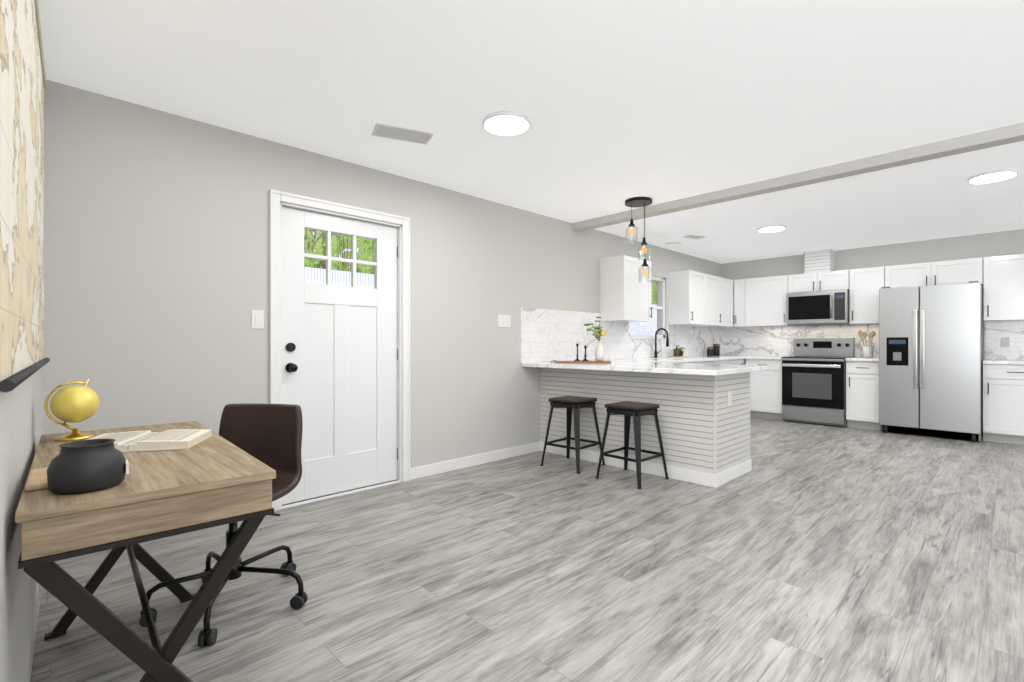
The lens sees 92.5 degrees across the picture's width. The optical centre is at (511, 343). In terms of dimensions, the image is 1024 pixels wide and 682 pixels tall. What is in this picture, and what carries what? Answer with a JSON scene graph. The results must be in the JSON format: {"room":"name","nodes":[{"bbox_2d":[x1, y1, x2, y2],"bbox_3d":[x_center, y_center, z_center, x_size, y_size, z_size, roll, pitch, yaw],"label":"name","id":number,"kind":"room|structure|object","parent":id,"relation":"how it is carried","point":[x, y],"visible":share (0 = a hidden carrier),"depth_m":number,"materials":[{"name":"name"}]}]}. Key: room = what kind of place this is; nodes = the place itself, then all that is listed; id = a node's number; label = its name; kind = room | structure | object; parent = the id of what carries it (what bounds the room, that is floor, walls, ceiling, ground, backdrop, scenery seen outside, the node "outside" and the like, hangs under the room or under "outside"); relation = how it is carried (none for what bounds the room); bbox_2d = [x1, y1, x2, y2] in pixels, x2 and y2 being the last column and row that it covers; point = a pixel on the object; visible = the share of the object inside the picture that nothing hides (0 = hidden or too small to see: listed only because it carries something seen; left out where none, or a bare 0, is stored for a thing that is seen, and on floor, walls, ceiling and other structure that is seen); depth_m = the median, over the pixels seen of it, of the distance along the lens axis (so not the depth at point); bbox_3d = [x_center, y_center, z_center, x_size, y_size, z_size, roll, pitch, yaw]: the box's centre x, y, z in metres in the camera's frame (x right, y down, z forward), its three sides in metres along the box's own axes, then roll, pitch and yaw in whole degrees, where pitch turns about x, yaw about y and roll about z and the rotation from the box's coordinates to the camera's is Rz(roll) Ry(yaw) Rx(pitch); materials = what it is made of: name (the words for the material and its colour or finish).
{"room":"kitchen","nodes":[
{"label":"kitchen","id":0,"kind":"room"},
{"bbox_2d":[0,88,44,681],"bbox_3d":[-1.483,-0.115,1.409,0.237,2.440,2.753,0,0,-44],"label":"wall","id":1,"kind":"structure","parent":0,"point":[22,420],"depth_m":1.21,"materials":[{"name":"grey paint"}]},
{"bbox_2d":[0,0,49,391],"bbox_3d":[-1.514,-0.542,1.556,0.102,1.257,1.869,0,0,-44],"label":"map","id":2,"kind":"object","parent":1,"relation":"attached to","point":[23,82],"visible":1,"depth_m":1.24,"materials":[{"name":"paper"}]},
{"bbox_2d":[26,584,41,681],"bbox_3d":[-1.443,1.058,1.446,0.133,0.095,2.747,0,0,-44],"label":"baseboard","id":3,"kind":"structure","parent":1,"relation":"attached to","point":[40,587],"depth_m":1.75,"materials":[{"name":"white wood"}]},
{"bbox_2d":[45,79,720,467],"bbox_3d":[-0.032,-0.115,4.844,10.040,2.440,0.140,0,0,-44],"label":"wall","id":4,"kind":"structure","parent":0,"point":[155,257],"depth_m":3.05,"materials":[{"name":"grey paint"}]},
{"bbox_2d":[251,310,263,328],"bbox_3d":[-1.642,-0.155,3.165,0.075,0.120,0.009,0,0,-44],"label":"switch plate","id":5,"kind":"object","parent":4,"relation":"attached to","point":[257,319],"depth_m":3.16,"materials":[{"name":"white plastic"}]},
{"bbox_2d":[269,189,409,510],"bbox_3d":[-1.255,0.048,3.631,1.062,2.115,0.164,0,0,-44],"label":"door frame","id":6,"kind":"structure","parent":4,"relation":"attached to","point":[278,199],"depth_m":3.62,"materials":[{"name":"white wood"}]},
{"bbox_2d":[282,206,397,504],"bbox_3d":[-1.231,0.082,3.611,0.909,2.023,0.124,0,0,-44],"label":"entry door","id":7,"kind":"structure","parent":4,"relation":"in","point":[339,363],"depth_m":3.61,"materials":[{"name":"white wood"}]},
{"bbox_2d":[410,442,539,479],"bbox_3d":[-0.267,1.058,4.506,1.568,0.095,0.013,0,0,-44],"label":"baseboard","id":8,"kind":"structure","parent":4,"relation":"attached to","point":[447,466],"depth_m":4.40,"materials":[{"name":"white wood"}]},
{"bbox_2d":[498,315,510,327],"bbox_3d":[-0.073,-0.215,4.699,0.165,0.120,0.009,0,0,-44],"label":"switch plate","id":9,"kind":"object","parent":4,"relation":"attached to","point":[503,320],"depth_m":4.70,"materials":[{"name":"white plastic"}]},
{"bbox_2d":[600,255,651,324],"bbox_3d":[1.371,-0.636,5.887,0.605,0.737,0.328,0,0,-44],"label":"upper cabinet","id":10,"kind":"object","parent":4,"relation":"attached to","point":[624,299],"depth_m":5.71,"materials":[{"name":"white wood"}]},
{"bbox_2d":[630,275,666,339],"bbox_3d":[1.806,-0.491,6.604,0.930,0.868,0.112,0,0,-44],"label":"kitchen window","id":11,"kind":"structure","parent":4,"relation":"in","point":[660,307],"depth_m":6.89,"materials":[{"name":"white"}]},
{"bbox_2d":[667,270,707,324],"bbox_3d":[2.505,-0.636,6.995,0.556,0.737,0.328,0,0,-44],"label":"upper cabinet","id":12,"kind":"object","parent":4,"relation":"attached to","point":[687,290],"depth_m":6.83,"materials":[{"name":"white wood"}]},
{"bbox_2d":[692,274,719,328],"bbox_3d":[2.842,-0.636,7.325,0.613,0.737,0.328,0,0,-44],"label":"upper cabinet","id":13,"kind":"object","parent":4,"relation":"attached to","point":[713,281],"depth_m":7.26,"materials":[{"name":"white wood"}]},
{"bbox_2d":[720,277,739,328],"bbox_3d":[3.211,-0.636,7.645,0.587,0.737,0.386,0,0,-44],"label":"upper cabinet","id":14,"kind":"object","parent":4,"relation":"attached to","point":[729,289],"depth_m":7.67,"materials":[{"name":"white wood"}]},
{"bbox_2d":[30,417,1023,681],"bbox_3d":[2.309,1.165,2.349,10.300,0.120,7.100,0,0,-44],"label":"floor","id":15,"kind":"structure","parent":0,"point":[806,553],"depth_m":2.31,"materials":[{"name":"grey wood"}]},
{"bbox_2d":[15,421,275,681],"bbox_3d":[-1.211,0.730,1.593,0.548,0.770,1.172,0,0,-44],"label":"desk","id":16,"kind":"object","parent":15,"relation":"on","point":[214,480],"visible":0.85,"depth_m":1.21,"materials":[{"name":"brown wood"}]},
{"bbox_2d":[25,467,47,490],"bbox_3d":[-1.165,0.336,1.232,0.083,0.016,0.202,0,0,-44],"label":"coaster","id":17,"kind":"object","parent":16,"relation":"on","point":[37,479],"visible":0.48,"depth_m":1.17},
{"bbox_2d":[44,379,99,440],"bbox_3d":[-1.592,0.237,1.776,0.149,0.214,0.136,0,0,-44],"label":"globe","id":18,"kind":"object","parent":16,"relation":"on","point":[74,403],"visible":1,"depth_m":1.74,"materials":[{"name":"gold metal"}]},
{"bbox_2d":[47,439,128,494],"bbox_3d":[-1.016,0.291,1.178,0.149,0.106,0.144,0,0,-44],"label":"jar","id":19,"kind":"object","parent":16,"relation":"on","point":[84,466],"visible":1,"depth_m":1.13,"materials":[{"name":"black ceramic"}]},
{"bbox_2d":[86,429,211,451],"bbox_3d":[-1.253,0.329,1.670,0.338,0.030,0.238,0,0,-15],"label":"open book","id":20,"kind":"object","parent":16,"relation":"on","point":[149,440],"visible":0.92,"depth_m":1.63,"materials":[{"name":"beige paper"}]},
{"bbox_2d":[139,403,307,646],"bbox_3d":[-1.163,0.694,2.081,0.593,0.821,0.617,0,0,7],"label":"office chair","id":21,"kind":"object","parent":15,"relation":"on","point":[269,435],"visible":0.62,"depth_m":2.24,"materials":[{"name":"brown leather"}]},
{"bbox_2d":[540,396,605,473],"bbox_3d":[0.552,0.800,4.449,0.430,0.610,0.430,0,0,43],"label":"bar stool","id":22,"kind":"object","parent":15,"relation":"on","point":[576,404],"visible":1,"depth_m":4.41,"materials":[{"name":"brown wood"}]},
{"bbox_2d":[580,369,635,470],"bbox_3d":[1.206,0.667,4.694,0.772,0.876,0.708,0,0,-44],"label":"base cabinet","id":23,"kind":"object","parent":15,"relation":"on","point":[607,388],"depth_m":4.48,"materials":[{"name":"white wood"}]},
{"bbox_2d":[608,353,743,360],"bbox_3d":[2.409,0.209,6.681,3.699,0.040,0.645,0,0,-44],"label":"countertop","id":24,"kind":"structure","parent":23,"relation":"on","point":[723,356],"depth_m":6.44,"materials":[{"name":"white stone"}]},
{"bbox_2d":[654,328,668,357],"bbox_3d":[2.011,-0.009,6.540,0.133,0.397,0.220,0,0,-44],"label":"faucet","id":25,"kind":"object","parent":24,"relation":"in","point":[667,345],"visible":1,"depth_m":6.55,"materials":[{"name":"black metal"}]},
{"bbox_2d":[707,345,715,355],"bbox_3d":[3.068,0.114,7.581,0.104,0.149,0.104,0,0,40],"label":"canister","id":26,"kind":"object","parent":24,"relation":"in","point":[714,350],"depth_m":7.54,"materials":[{"name":"black"}]},
{"bbox_2d":[713,343,719,355],"bbox_3d":[3.204,0.089,7.685,0.100,0.199,0.100,0,0,40],"label":"canister","id":27,"kind":"object","parent":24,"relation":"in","point":[717,345],"depth_m":7.64,"materials":[{"name":"black"}]},
{"bbox_2d":[595,401,668,488],"bbox_3d":[0.982,0.800,4.010,0.443,0.610,0.443,0,0,-44],"label":"bar stool","id":28,"kind":"object","parent":15,"relation":"on","point":[635,410],"visible":1,"depth_m":3.97,"materials":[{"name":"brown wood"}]},
{"bbox_2d":[636,373,755,487],"bbox_3d":[1.588,0.667,4.257,0.741,0.876,0.678,0,0,-44],"label":"base cabinet","id":29,"kind":"object","parent":15,"relation":"on","point":[709,406],"depth_m":3.98,"materials":[{"name":"white wood"}]},
{"bbox_2d":[520,361,767,376],"bbox_3d":[1.157,0.209,4.551,1.070,0.040,1.940,0,0,-44],"label":"countertop","id":30,"kind":"structure","parent":29,"relation":"on","point":[690,367],"depth_m":4.14,"materials":[{"name":"white stone"}]},
{"bbox_2d":[551,360,610,362],"bbox_3d":[0.674,0.177,4.859,0.593,0.023,0.170,0,0,4],"label":"serving board","id":31,"kind":"object","parent":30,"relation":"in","point":[555,361],"visible":0.98,"depth_m":4.78,"materials":[{"name":"brown wood"}]},
{"bbox_2d":[574,324,588,360],"bbox_3d":[0.693,-0.013,4.893,0.148,0.370,0.068,0,0,-3],"label":"candlesticks","id":32,"kind":"object","parent":31,"relation":"on","point":[585,347],"visible":0.98,"depth_m":4.88,"materials":[{"name":"black metal"}]},
{"bbox_2d":[584,317,605,360],"bbox_3d":[0.854,-0.044,4.891,0.259,0.432,0.224,0,0,-44],"label":"vase","id":33,"kind":"object","parent":31,"relation":"on","point":[599,352],"visible":1,"depth_m":4.84,"materials":[{"name":"white ceramic"}]},
{"bbox_2d":[727,390,731,406],"bbox_3d":[1.751,0.440,3.942,0.075,0.120,0.009,0,0,-44],"label":"outlet","id":34,"kind":"object","parent":29,"relation":"attached to","point":[729,392],"depth_m":3.94,"materials":[{"name":"white plastic"}]},
{"bbox_3d":[2.335,0.183,6.864,0.250,0.012,0.160,0,0,-44],"label":"tray","id":35,"kind":"object","parent":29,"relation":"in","visible":0},
{"bbox_2d":[674,345,678,355],"bbox_3d":[2.292,0.101,6.815,0.060,0.151,0.070,0,0,-44],"label":"soap bottle","id":36,"kind":"object","parent":35,"relation":"on","point":[676,351],"visible":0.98,"depth_m":6.80,"materials":[{"name":"brown glass"}]},
{"bbox_2d":[677,347,684,355],"bbox_3d":[2.375,0.112,6.895,0.103,0.128,0.113,0,0,-44],"label":"plant","id":37,"kind":"object","parent":35,"relation":"on","point":[681,349],"visible":0.94,"depth_m":6.87,"materials":[{"name":"green plant"}]},
{"bbox_2d":[700,361,711,364],"bbox_3d":[2.251,0.667,6.550,0.543,0.876,0.607,0,0,-44],"label":"base cabinet","id":38,"kind":"object","parent":15,"relation":"on","point":[701,362],"depth_m":6.36,"materials":[{"name":"white wood"}]},
{"bbox_2d":[712,361,727,364],"bbox_3d":[2.597,0.667,6.889,0.653,0.876,0.607,0,0,-44],"label":"base cabinet","id":39,"kind":"object","parent":15,"relation":"on","point":[713,362],"depth_m":6.65,"materials":[{"name":"white wood"}]},
{"bbox_2d":[728,361,739,364],"bbox_3d":[2.963,0.667,7.246,0.595,0.876,0.607,0,0,-44],"label":"base cabinet","id":40,"kind":"object","parent":15,"relation":"on","point":[729,362],"depth_m":7.05,"materials":[{"name":"white wood"}]},
{"bbox_2d":[752,357,781,419],"bbox_3d":[3.891,0.667,7.375,0.607,0.876,0.501,0,0,-44],"label":"base cabinet","id":41,"kind":"object","parent":15,"relation":"on","point":[768,383],"depth_m":7.11,"materials":[{"name":"white wood"}]},
{"bbox_2d":[748,357,779,360],"bbox_3d":[3.892,0.209,7.352,0.640,0.040,0.468,0,0,-44],"label":"countertop","id":42,"kind":"structure","parent":41,"relation":"on","point":[749,358],"depth_m":7.15,"materials":[{"name":"white stone"}]},
{"bbox_2d":[781,337,854,426],"bbox_3d":[4.283,0.510,6.872,0.692,1.190,0.754,0,0,-44],"label":"range","id":43,"kind":"object","parent":15,"relation":"on","point":[813,381],"visible":0.96,"depth_m":6.72,"materials":[{"name":"silver metal"}]},
{"bbox_2d":[846,361,879,429],"bbox_3d":[4.729,0.667,6.518,0.607,0.876,0.365,0,0,-44],"label":"base cabinet","id":44,"kind":"object","parent":15,"relation":"on","point":[862,377],"depth_m":6.31,"materials":[{"name":"white wood"}]},
{"bbox_2d":[845,357,878,360],"bbox_3d":[4.718,0.209,6.507,0.640,0.040,0.365,0,0,-44],"label":"countertop","id":45,"kind":"structure","parent":44,"relation":"on","point":[853,358],"depth_m":6.31,"materials":[{"name":"white stone"}]},
{"bbox_2d":[858,330,875,357],"bbox_3d":[4.755,0.004,6.570,0.116,0.371,0.191,0,0,-44],"label":"utensil crock","id":46,"kind":"object","parent":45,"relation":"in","point":[868,351],"visible":1,"depth_m":6.54,"materials":[{"name":"white ceramic"}]},
{"bbox_2d":[879,281,983,441],"bbox_3d":[5.092,0.203,5.966,0.802,1.805,0.912,0,0,-44],"label":"refrigerator","id":47,"kind":"object","parent":15,"relation":"on","point":[931,348],"visible":1,"depth_m":5.71,"materials":[{"name":"silver metal"}]},
{"bbox_2d":[983,361,1023,444],"bbox_3d":[5.707,0.667,5.518,0.607,0.876,0.568,0,0,-44],"label":"base cabinet","id":48,"kind":"object","parent":15,"relation":"on","point":[1003,385],"depth_m":5.40,"materials":[{"name":"white wood"}]},
{"bbox_2d":[984,357,1023,364],"bbox_3d":[5.855,0.209,5.344,0.640,0.040,1.024,0,0,-44],"label":"countertop","id":49,"kind":"structure","parent":48,"relation":"on","point":[986,362],"depth_m":5.38,"materials":[{"name":"white stone"}]},
{"bbox_2d":[39,0,1023,263],"bbox_3d":[2.309,-1.395,2.349,10.300,0.120,7.100,0,0,-44],"label":"ceiling","id":50,"kind":"structure","parent":0,"point":[617,102],"depth_m":2.61,"materials":[{"name":"white paint"}]},
{"bbox_2d":[372,123,433,144],"bbox_3d":[-0.695,-1.331,3.119,0.360,0.006,0.190,0,0,-24],"label":"ceiling vent","id":51,"kind":"object","parent":50,"relation":"in","point":[401,133],"visible":1,"depth_m":3.11,"materials":[{"name":"white metal"}]},
{"bbox_2d":[483,111,530,135],"bbox_3d":[-0.032,-1.323,2.956,0.290,0.023,0.290,0,0,-44],"label":"recessed light","id":52,"kind":"object","parent":50,"relation":"in","point":[506,123],"visible":1,"depth_m":2.92,"materials":[{"name":"white plastic"}]},
{"bbox_2d":[625,197,651,282],"bbox_3d":[1.182,-0.950,4.575,0.250,0.770,0.252,0,0,-44],"label":"pendant light","id":53,"kind":"object","parent":50,"relation":"hanging from","point":[635,202],"visible":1,"depth_m":4.55,"materials":[{"name":"black metal"}]},
{"bbox_2d":[665,242,680,245],"bbox_3d":[2.144,-1.323,6.523,0.200,0.023,0.200,0,0,-44],"label":"recessed light","id":54,"kind":"object","parent":50,"relation":"in","point":[673,244],"visible":1,"depth_m":6.49,"materials":[{"name":"white"}]},
{"bbox_2d":[683,235,704,238],"bbox_3d":[2.281,-1.331,6.126,0.260,0.006,0.140,0,0,-24],"label":"ceiling vent","id":55,"kind":"object","parent":50,"relation":"in","point":[694,237],"visible":1,"depth_m":6.14,"materials":[{"name":"white"}]},
{"bbox_2d":[757,225,785,231],"bbox_3d":[2.990,-1.323,5.644,0.290,0.023,0.290,0,0,-44],"label":"recessed light","id":56,"kind":"object","parent":50,"relation":"in","point":[771,228],"visible":1,"depth_m":5.59,"materials":[{"name":"white plastic"}]},
{"bbox_2d":[572,122,1023,231],"bbox_3d":[3.056,-1.298,3.080,0.130,0.075,6.700,0,0,-44],"label":"beam","id":57,"kind":"structure","parent":50,"relation":"attached to","point":[1009,134],"depth_m":3.69,"materials":[{"name":"grey paint"}]},
{"bbox_2d":[967,169,1018,183],"bbox_3d":[3.811,-1.323,3.888,0.290,0.023,0.290,0,0,-44],"label":"recessed light","id":58,"kind":"object","parent":50,"relation":"in","point":[993,176],"visible":1,"depth_m":3.85,"materials":[{"name":"white plastic"}]},
{"bbox_2d":[721,229,1023,359],"bbox_3d":[5.898,-0.115,5.858,0.140,2.440,6.700,0,0,-44],"label":"wall","id":59,"kind":"structure","parent":0,"point":[1003,243],"depth_m":6.52,"materials":[{"name":"grey paint"}]},
{"bbox_2d":[740,275,791,328],"bbox_3d":[3.929,-0.636,7.536,0.327,0.737,0.659,0,0,-44],"label":"upper cabinet","id":60,"kind":"object","parent":59,"relation":"attached to","point":[762,300],"depth_m":7.44,"materials":[{"name":"white wood"}]},
{"bbox_2d":[788,249,847,292],"bbox_3d":[4.425,-1.038,7.029,0.327,0.594,0.747,0,0,-44],"label":"upper cabinet","id":61,"kind":"object","parent":59,"relation":"attached to","point":[820,274],"depth_m":6.95,"materials":[{"name":"white wood"}]},
{"bbox_2d":[786,289,848,324],"bbox_3d":[4.375,-0.506,6.979,0.466,0.453,0.746,0,0,-44],"label":"microwave","id":62,"kind":"object","parent":61,"relation":"attached to","point":[818,307],"visible":1,"depth_m":6.83,"materials":[{"name":"silver metal"}]},
{"bbox_2d":[804,249,835,275],"bbox_3d":[4.441,-1.170,7.077,0.236,0.328,0.336,0,0,-44],"label":"hood","id":63,"kind":"object","parent":61,"relation":"attached to","point":[823,260],"depth_m":6.98,"materials":[{"name":"white wood"}]},
{"bbox_2d":[848,266,883,324],"bbox_3d":[4.824,-0.636,6.621,0.327,0.737,0.383,0,0,-44],"label":"upper cabinet","id":64,"kind":"object","parent":59,"relation":"attached to","point":[864,285],"depth_m":6.53,"materials":[{"name":"white wood"}]},
{"bbox_2d":[884,257,983,287],"bbox_3d":[5.282,-0.850,6.153,0.327,0.310,0.917,0,0,-44],"label":"upper cabinet","id":65,"kind":"object","parent":59,"relation":"attached to","point":[962,270],"depth_m":6.01,"materials":[{"name":"white wood"}]},
{"bbox_2d":[982,254,1023,320],"bbox_3d":[5.805,-0.636,5.618,0.327,0.737,0.570,0,0,-44],"label":"upper cabinet","id":66,"kind":"object","parent":59,"relation":"attached to","point":[1003,287],"depth_m":5.59,"materials":[{"name":"white wood"}]},
{"bbox_2d":[1000,337,1009,347],"bbox_3d":[5.839,-0.015,5.800,0.009,0.120,0.075,0,0,-44],"label":"outlet","id":67,"kind":"object","parent":59,"relation":"attached to","point":[1004,341],"depth_m":5.80,"materials":[{"name":"white plastic"}]},
{"label":"outside","id":68,"kind":"structure","parent":0,"visible":0},
{"bbox_2d":[304,228,656,304],"bbox_3d":[-3.694,-4.870,12.423,32.000,12.050,0.100,0,0,-44],"label":"trees","id":69,"kind":"object","parent":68,"point":[318,250],"depth_m":11.89,"materials":[{"name":"green plant"}]},
{"bbox_3d":[-0.933,1.180,9.599,32.000,0.050,7.800,0,0,-44],"label":"ground","id":70,"kind":"structure","parent":0,"visible":0},
{"bbox_2d":[304,267,656,334],"bbox_3d":[-1.394,0.065,7.925,15.000,2.180,0.050,0,0,-44],"label":"fence","id":71,"kind":"object","parent":70,"relation":"on","point":[360,281],"depth_m":6.99,"materials":[{"name":"white"}]}
]}

